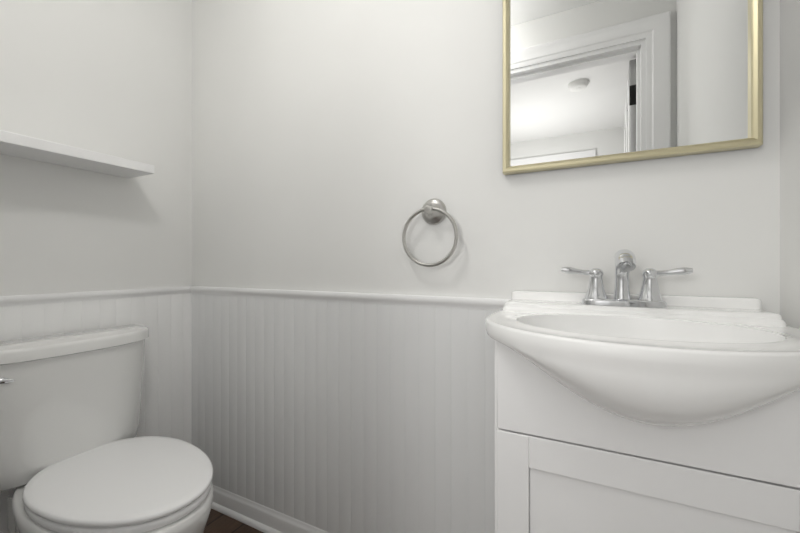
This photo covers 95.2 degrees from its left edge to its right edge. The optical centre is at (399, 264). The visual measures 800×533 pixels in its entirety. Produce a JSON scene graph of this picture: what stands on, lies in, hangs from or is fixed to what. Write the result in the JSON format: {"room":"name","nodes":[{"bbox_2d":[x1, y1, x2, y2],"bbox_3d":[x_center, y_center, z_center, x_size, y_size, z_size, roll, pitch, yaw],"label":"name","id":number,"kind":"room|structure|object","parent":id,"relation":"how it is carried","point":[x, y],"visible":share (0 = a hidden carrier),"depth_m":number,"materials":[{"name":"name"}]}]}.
{"room":"bathroom","nodes":[
{"label":"bathroom","id":0,"kind":"room"},
{"bbox_2d":[0,0,191,295],"bbox_3d":[-1.219,-0.172,1.145,0.120,2.360,1.100,0,0,27],"label":"wall","id":1,"kind":"structure","parent":0,"point":[111,77],"depth_m":1.30,"materials":[{"name":"paint"}]},
{"bbox_2d":[0,130,153,177],"bbox_3d":[-1.120,-0.344,1.034,0.156,0.031,0.720,0,0,27],"label":"shelf","id":2,"kind":"object","parent":1,"relation":"attached to","point":[22,146],"visible":1,"depth_m":1.13,"materials":[{"name":"white paint"}]},
{"bbox_2d":[0,286,190,532],"bbox_3d":[-1.126,0.550,1.166,0.026,0.915,0.980,0,0,27],"label":"wainscoting","id":3,"kind":"structure","parent":1,"relation":"attached to","point":[163,315],"depth_m":1.43,"materials":[{"name":"white paint"}]},
{"bbox_2d":[203,509,263,532],"bbox_3d":[-0.436,1.058,-0.317,3.800,0.100,3.240,0,0,27],"label":"floor","id":4,"kind":"structure","parent":0,"point":[218,522],"depth_m":1.41,"materials":[{"name":"brown wood"}]},
{"bbox_2d":[0,324,213,532],"bbox_3d":[-0.820,0.615,1.016,0.688,0.786,0.494,0,0,27],"label":"toilet","id":5,"kind":"object","parent":4,"relation":"on","point":[77,455],"visible":1,"depth_m":1.00,"materials":[{"name":"white ceramic"}]},
{"bbox_2d":[485,249,799,532],"bbox_3d":[0.434,0.487,0.686,0.541,1.041,0.417,0,0,27],"label":"bathroom vanity","id":6,"kind":"object","parent":4,"relation":"on","point":[649,408],"visible":1,"depth_m":0.61,"materials":[{"name":"white paint"}]},
{"bbox_2d":[561,249,693,308],"bbox_3d":[0.474,0.028,0.773,0.247,0.123,0.128,0,0,27],"label":"faucet","id":7,"kind":"object","parent":6,"relation":"on","point":[649,297],"depth_m":0.79,"materials":[{"name":"silver metal"}]},
{"bbox_2d":[192,0,779,313],"bbox_3d":[-0.042,-0.172,1.232,2.141,2.360,0.120,0,0,27],"label":"wall","id":8,"kind":"structure","parent":0,"point":[336,144],"depth_m":1.12,"materials":[{"name":"paint"}]},
{"bbox_2d":[191,286,510,532],"bbox_3d":[-0.308,0.550,1.285,1.378,0.915,0.026,0,0,27],"label":"wainscoting","id":9,"kind":"structure","parent":8,"relation":"attached to","point":[327,412],"depth_m":1.23,"materials":[{"name":"white paint"}]},
{"bbox_2d":[402,198,457,266],"bbox_3d":[0.090,-0.096,1.068,0.175,0.204,0.053,0,0,27],"label":"towel ring","id":10,"kind":"object","parent":8,"relation":"attached to","point":[433,211],"visible":0.98,"depth_m":1.07,"materials":[{"name":"silver metal"}]},
{"bbox_2d":[503,0,762,174],"bbox_3d":[0.510,-0.601,0.867,0.519,0.712,0.028,0,0,27],"label":"mirror","id":11,"kind":"object","parent":8,"relation":"attached to","point":[592,82],"visible":1,"depth_m":0.86,"materials":[{"name":"beige mirror"}]},
{"bbox_2d":[780,0,799,328],"bbox_3d":[0.584,-0.172,0.231,0.120,2.360,1.100,0,0,27],"label":"wall","id":12,"kind":"structure","parent":0,"point":[790,162],"depth_m":0.71,"materials":[{"name":"paint"}]}
]}

